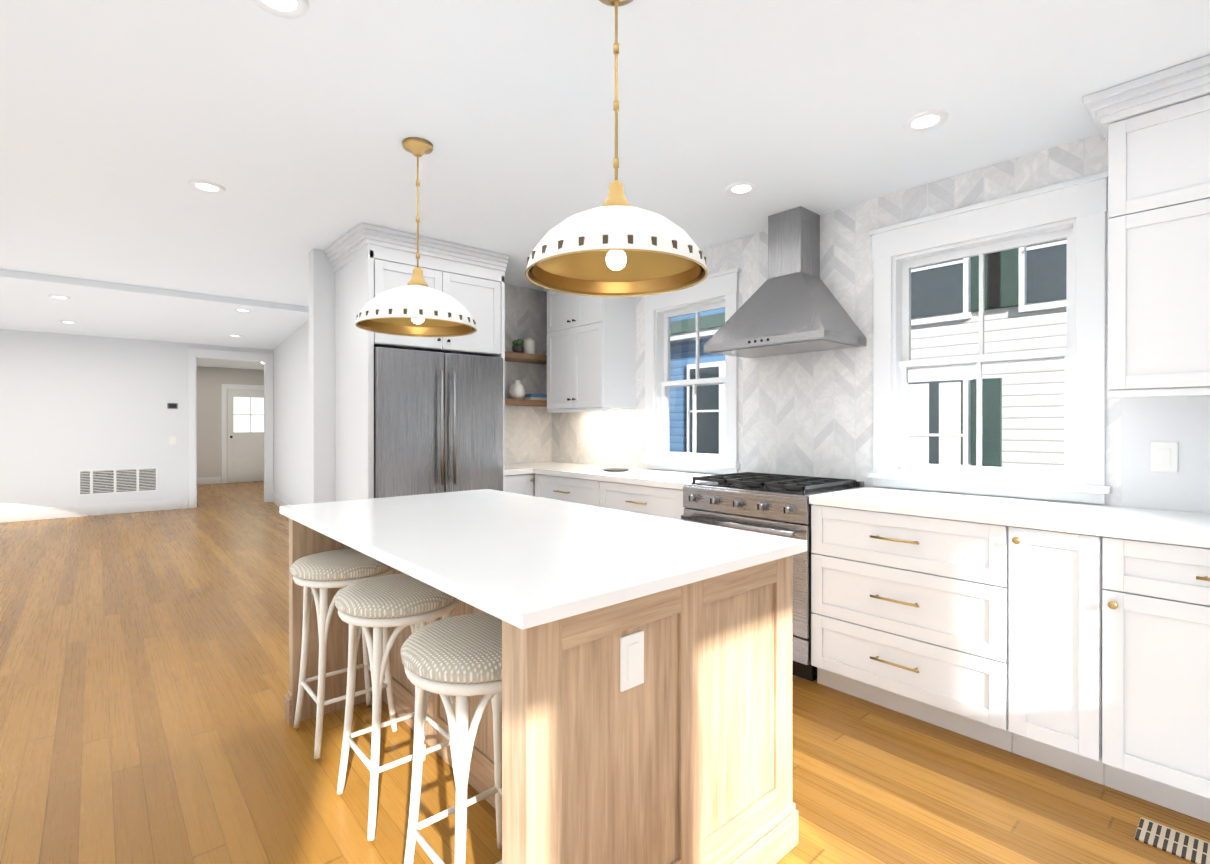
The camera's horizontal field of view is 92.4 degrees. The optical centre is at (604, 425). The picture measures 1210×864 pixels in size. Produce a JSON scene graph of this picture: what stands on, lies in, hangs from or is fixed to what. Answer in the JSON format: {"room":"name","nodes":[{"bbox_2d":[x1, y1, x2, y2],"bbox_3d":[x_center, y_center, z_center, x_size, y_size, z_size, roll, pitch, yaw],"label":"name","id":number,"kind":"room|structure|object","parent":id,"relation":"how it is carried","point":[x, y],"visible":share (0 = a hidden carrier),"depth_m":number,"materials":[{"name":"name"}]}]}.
{"room":"kitchen","nodes":[
{"label":"kitchen","id":0,"kind":"room"},
{"bbox_2d":[0,329,273,510],"bbox_3d":[-7.142,-0.002,8.088,6.440,2.490,0.120,0,0,-41],"label":"wall","id":1,"kind":"structure","parent":0,"point":[70,404],"depth_m":8.00,"materials":[{"name":"white paint"}]},
{"bbox_2d":[77,466,157,495],"bbox_3d":[-6.887,0.778,8.224,0.880,0.370,0.012,0,0,-41],"label":"air vent","id":2,"kind":"object","parent":1,"relation":"in","point":[102,481],"visible":1,"depth_m":8.20,"materials":[{"name":"white metal"}]},
{"bbox_2d":[0,347,288,522],"bbox_3d":[-4.427,0.037,4.350,5.300,2.425,17.198,0,0,-41],"label":"wall trim","id":3,"kind":"structure","parent":1,"relation":"attached to","point":[194,481],"depth_m":8.78,"materials":[{"name":"white paint"}]},
{"bbox_2d":[169,436,175,443],"bbox_3d":[-6.430,0.212,8.627,0.080,0.120,0.010,0,0,-41],"label":"switch plate","id":4,"kind":"object","parent":1,"relation":"attached to","point":[172,439],"visible":1,"depth_m":8.62,"materials":[{"name":"white plastic"}]},
{"bbox_2d":[168,403,177,408],"bbox_3d":[-6.428,-0.298,8.624,0.120,0.080,0.016,0,0,-41],"label":"thermostat","id":5,"kind":"object","parent":1,"relation":"attached to","point":[172,405],"visible":1,"depth_m":8.62,"materials":[{"name":"grey plastic"}]},
{"bbox_2d":[197,366,263,482],"bbox_3d":[-8.376,-0.009,12.423,2.570,2.490,0.140,0,0,-41],"label":"wall","id":6,"kind":"structure","parent":0,"point":[210,380],"depth_m":12.34,"materials":[{"name":"grey paint"}]},
{"bbox_2d":[221,384,263,483],"bbox_3d":[-7.792,0.166,12.766,1.080,2.140,0.113,0,0,-41],"label":"door","id":7,"kind":"structure","parent":6,"relation":"in","point":[242,433],"depth_m":12.67,"materials":[{"name":"white paint"}]},
{"bbox_2d":[273,320,308,504],"bbox_3d":[-3.558,0.000,7.018,0.120,2.490,6.258,0,0,-36],"label":"wall","id":8,"kind":"structure","parent":0,"point":[291,419],"depth_m":7.83,"materials":[{"name":"white paint"}]},
{"bbox_2d":[309,248,551,503],"bbox_3d":[-1.307,0.004,4.776,2.050,2.490,0.120,0,0,-41],"label":"wall","id":9,"kind":"structure","parent":0,"point":[528,433],"depth_m":4.14,"materials":[{"name":"white paint"}]},
{"bbox_2d":[505,399,546,406],"bbox_3d":[-0.754,-0.199,4.991,0.933,0.045,0.283,0,0,-41],"label":"shelf","id":10,"kind":"object","parent":9,"relation":"attached to","point":[520,402],"visible":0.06,"depth_m":4.90,"materials":[{"name":"brown wood"}]},
{"bbox_2d":[509,380,525,399],"bbox_3d":[-0.748,-0.304,4.935,0.144,0.165,0.144,0,0,-41],"label":"decorative vase","id":11,"kind":"object","parent":10,"relation":"on","point":[517,390],"visible":0.9,"depth_m":4.89,"materials":[{"name":"white ceramic"}]},
{"bbox_2d":[522,394,546,399],"bbox_3d":[-0.615,-0.249,5.071,0.180,0.054,0.150,0,0,-41],"label":"books","id":12,"kind":"object","parent":10,"relation":"on","point":[535,396],"visible":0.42,"depth_m":5.01,"materials":[{"name":"blue paper"}]},
{"bbox_2d":[505,351,546,364],"bbox_3d":[-0.754,-0.589,4.990,0.933,0.045,0.283,0,0,-41],"label":"shelf","id":13,"kind":"object","parent":9,"relation":"attached to","point":[524,358],"visible":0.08,"depth_m":4.95,"materials":[{"name":"brown wood"}]},
{"bbox_2d":[512,339,523,352],"bbox_3d":[-0.741,-0.675,4.926,0.100,0.126,0.100,0,0,-41],"label":"planter","id":14,"kind":"object","parent":13,"relation":"on","point":[517,346],"visible":0.98,"depth_m":4.89,"materials":[{"name":"grey"}]},
{"bbox_2d":[524,338,535,353],"bbox_3d":[-0.656,-0.688,5.041,0.104,0.152,0.104,0,0,-41],"label":"decorative canister","id":15,"kind":"object","parent":13,"relation":"on","point":[529,345],"visible":0.77,"depth_m":5.00,"materials":[{"name":"white ceramic"}]},
{"bbox_2d":[0,481,1209,863],"bbox_3d":[-4.052,1.299,4.682,6.580,0.100,17.480,0,0,-41],"label":"floor","id":16,"kind":"structure","parent":0,"point":[144,673],"depth_m":2.21,"materials":[{"name":"brown wood"}]},
{"bbox_2d":[290,549,397,758],"bbox_3d":[-1.063,0.887,2.376,0.398,0.709,0.398,0,0,-41],"label":"stool","id":17,"kind":"object","parent":16,"relation":"on","point":[326,570],"visible":0.65,"depth_m":2.25,"materials":[{"name":"beige paint"}]},
{"bbox_2d":[335,573,457,840],"bbox_3d":[-0.690,0.888,1.951,0.398,0.709,0.398,0,0,-41],"label":"stool","id":18,"kind":"object","parent":16,"relation":"on","point":[400,601],"visible":0.73,"depth_m":1.82,"materials":[{"name":"beige paint"}]},
{"bbox_2d":[324,223,508,500],"bbox_3d":[-1.339,0.006,4.158,1.049,2.488,0.760,0,0,-41],"label":"tall cabinet","id":19,"kind":"object","parent":16,"relation":"on","point":[368,262],"visible":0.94,"depth_m":3.89,"materials":[{"name":"white wood"}]},
{"bbox_2d":[374,347,502,497],"bbox_3d":[-1.296,0.377,4.162,0.912,1.745,0.778,0,0,-41],"label":"fridge","id":20,"kind":"object","parent":16,"relation":"on","point":[438,422],"visible":0.44,"depth_m":3.86,"materials":[{"name":"grey metal"}]},
{"bbox_2d":[400,613,501,863],"bbox_3d":[-0.320,0.889,1.504,0.398,0.709,0.398,0,0,-41],"label":"stool","id":21,"kind":"object","parent":16,"relation":"on","point":[459,657],"visible":0.77,"depth_m":1.39,"materials":[{"name":"beige paint"}]},
{"bbox_2d":[505,473,534,495],"bbox_3d":[-0.631,0.809,4.856,0.928,0.879,0.650,0,0,-41],"label":"base cabinet","id":22,"kind":"object","parent":16,"relation":"on","point":[523,484],"visible":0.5,"depth_m":4.46,"materials":[{"name":"white wood"}]},
{"bbox_2d":[505,465,532,474],"bbox_3d":[-0.883,0.349,4.643,0.270,0.040,0.638,0,0,-41],"label":"countertop","id":23,"kind":"structure","parent":22,"relation":"on","point":[509,469],"depth_m":4.48,"materials":[{"name":"white stone"}]},
{"bbox_2d":[285,521,797,863],"bbox_3d":[-0.379,0.815,2.125,1.017,0.876,1.846,0,0,-41],"label":"kitchen island","id":24,"kind":"object","parent":16,"relation":"on","point":[646,689],"depth_m":1.41,"materials":[{"name":"brown wood"}]},
{"bbox_2d":[279,489,806,632],"bbox_3d":[-0.393,0.360,2.112,1.014,0.033,1.880,0,0,-41],"label":"island countertop","id":25,"kind":"structure","parent":24,"relation":"on","point":[527,562],"depth_m":1.65,"materials":[{"name":"white stone"}]},
{"bbox_2d":[535,474,594,505],"bbox_3d":[-0.065,0.810,4.446,0.618,0.880,0.774,0,0,-41],"label":"drawer","id":26,"kind":"object","parent":16,"relation":"on","point":[574,490],"depth_m":4.23,"materials":[{"name":"white wood"}]},
{"bbox_2d":[505,461,719,489],"bbox_3d":[-0.024,0.349,4.381,0.641,0.040,2.165,0,0,-41],"label":"countertop","id":27,"kind":"structure","parent":26,"relation":"on","point":[635,476],"depth_m":4.03,"materials":[{"name":"white stone"}]},
{"bbox_2d":[603,468,628,471],"bbox_3d":[0.080,0.323,4.252,0.200,0.012,0.200,0,0,-41],"label":"decorative tray","id":28,"kind":"object","parent":27,"relation":"on","point":[615,469],"visible":1,"depth_m":4.23,"materials":[{"name":"grey"}]},
{"bbox_2d":[595,480,684,520],"bbox_3d":[0.446,0.811,3.866,0.618,0.880,0.772,0,0,-41],"label":"base cabinet","id":29,"kind":"object","parent":16,"relation":"on","point":[648,500],"depth_m":3.65,"materials":[{"name":"white wood"}]},
{"bbox_2d":[681,472,863,680],"bbox_3d":[0.923,0.773,3.250,0.709,0.956,0.776,0,0,-41],"label":"range","id":30,"kind":"object","parent":16,"relation":"on","point":[773,504],"visible":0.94,"depth_m":2.96,"materials":[{"name":"silver metal"}]},
{"bbox_2d":[811,504,1002,748],"bbox_3d":[1.501,0.813,2.665,0.618,0.880,0.858,0,0,-41],"label":"base cabinet","id":31,"kind":"object","parent":16,"relation":"on","point":[907,615],"depth_m":2.44,"materials":[{"name":"white wood"}]},
{"bbox_2d":[1003,525,1070,772],"bbox_3d":[1.854,0.814,2.263,0.618,0.880,0.329,0,0,-41],"label":"base cabinet","id":32,"kind":"object","parent":16,"relation":"on","point":[1036,562],"depth_m":2.12,"materials":[{"name":"white wood"}]},
{"bbox_2d":[1071,533,1209,822],"bbox_3d":[2.149,0.814,1.929,0.618,0.880,0.798,0,0,-41],"label":"base cabinet","id":33,"kind":"object","parent":16,"relation":"on","point":[1085,656],"depth_m":1.91,"materials":[{"name":"white wood"}]},
{"bbox_2d":[809,486,1209,547],"bbox_3d":[2.032,0.353,2.045,0.638,0.040,2.487,0,0,-41],"label":"countertop","id":34,"kind":"structure","parent":33,"relation":"on","point":[1185,528],"depth_m":2.26,"materials":[{"name":"white stone"}]},
{"bbox_2d":[1134,817,1209,863],"bbox_3d":[1.768,1.251,1.683,0.140,0.006,0.330,0,0,-41],"label":"floor vent","id":35,"kind":"object","parent":16,"relation":"in","point":[1177,843],"visible":1,"depth_m":1.74,"materials":[{"name":"beige metal"}]},
{"bbox_2d":[0,0,1209,369],"bbox_3d":[-4.052,-1.291,4.678,6.580,0.100,17.480,0,0,-41],"label":"ceiling","id":36,"kind":"structure","parent":0,"point":[122,122],"depth_m":2.33,"materials":[{"name":"white paint"}]},
{"bbox_2d":[0,269,308,316],"bbox_3d":[-4.922,-1.211,4.612,4.905,0.060,0.250,0,0,-41],"label":"ceiling beam","id":37,"kind":"structure","parent":36,"relation":"attached to","point":[36,279],"depth_m":5.21,"materials":[{"name":"white paint"}]},
{"bbox_2d":[188,180,225,193],"bbox_3d":[-2.046,-1.233,2.982,0.159,0.009,0.180,0,0,-41],"label":"recessed light","id":38,"kind":"object","parent":36,"relation":"in","point":[200,185],"depth_m":2.99,"materials":[{"name":"white paint"}]},
{"bbox_2d":[251,0,309,18],"bbox_3d":[-0.941,-1.231,1.685,0.135,0.009,0.131,0,0,-41],"label":"recessed light","id":39,"kind":"object","parent":36,"relation":"in","point":[300,8],"depth_m":1.70,"materials":[{"name":"white paint"}]},
{"bbox_2d":[355,137,476,336],"bbox_3d":[-0.823,-0.833,2.551,0.508,0.808,0.508,0,0,-41],"label":"pendant light","id":40,"kind":"object","parent":36,"relation":"hanging from","point":[417,306],"visible":1,"depth_m":2.48,"materials":[{"name":"white metal"}]},
{"bbox_2d":[525,0,707,296],"bbox_3d":[0.032,-0.826,1.624,0.508,0.818,0.508,0,0,-41],"label":"pendant light","id":41,"kind":"object","parent":36,"relation":"hanging from","point":[616,244],"visible":1,"depth_m":1.62,"materials":[{"name":"white metal"}]},
{"bbox_2d":[725,182,757,194],"bbox_3d":[0.706,-1.233,3.003,0.170,0.009,0.165,0,0,-41],"label":"recessed light","id":42,"kind":"object","parent":36,"relation":"in","point":[738,188],"depth_m":3.01,"materials":[{"name":"white paint"}]},
{"bbox_2d":[903,110,948,131],"bbox_3d":[1.290,-1.232,2.337,0.172,0.009,0.160,0,0,-41],"label":"recessed light","id":43,"kind":"object","parent":36,"relation":"in","point":[931,119],"depth_m":2.34,"materials":[{"name":"white paint"}]},
{"bbox_2d":[552,134,1209,512],"bbox_3d":[-1.633,0.000,6.806,0.140,2.490,17.480,0,0,-41],"label":"wall","id":44,"kind":"structure","parent":0,"point":[810,414],"depth_m":3.26,"materials":[{"name":"white tile"}]},
{"bbox_2d":[544,288,635,412],"bbox_3d":[-0.148,-0.675,4.695,0.411,1.128,0.836,0,0,-41],"label":"upper cabinet","id":45,"kind":"object","parent":44,"relation":"attached to","point":[591,353],"visible":0.77,"depth_m":4.51,"materials":[{"name":"white wood"}]},
{"bbox_2d":[641,268,740,473],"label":"window","id":46,"kind":"structure","parent":44,"relation":"in","point":[718,290],"depth_m":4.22,"materials":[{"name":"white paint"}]},
{"bbox_2d":[704,206,865,357],"bbox_3d":[1.014,-0.836,3.327,0.471,0.802,0.760,0,0,-41],"label":"range hood","id":47,"kind":"object","parent":44,"relation":"attached to","point":[791,305],"visible":0.98,"depth_m":3.27,"materials":[{"name":"silver metal"}]},
{"bbox_2d":[867,171,1111,503],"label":"window","id":48,"kind":"structure","parent":44,"relation":"in","point":[1073,212],"depth_m":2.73,"materials":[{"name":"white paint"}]},
{"bbox_2d":[1103,79,1209,397],"bbox_3d":[2.337,-0.644,1.917,0.348,1.026,0.985,0,0,-41],"label":"upper cabinet","id":49,"kind":"object","parent":44,"relation":"attached to","point":[1153,129],"depth_m":2.07,"materials":[{"name":"white wood"}]},
{"bbox_2d":[1150,442,1177,472],"bbox_3d":[2.222,0.123,2.307,0.010,0.120,0.080,0,0,-41],"label":"outlet","id":50,"kind":"object","parent":44,"relation":"attached to","point":[1163,456],"visible":1,"depth_m":2.30,"materials":[{"name":"white plastic"}]}
]}

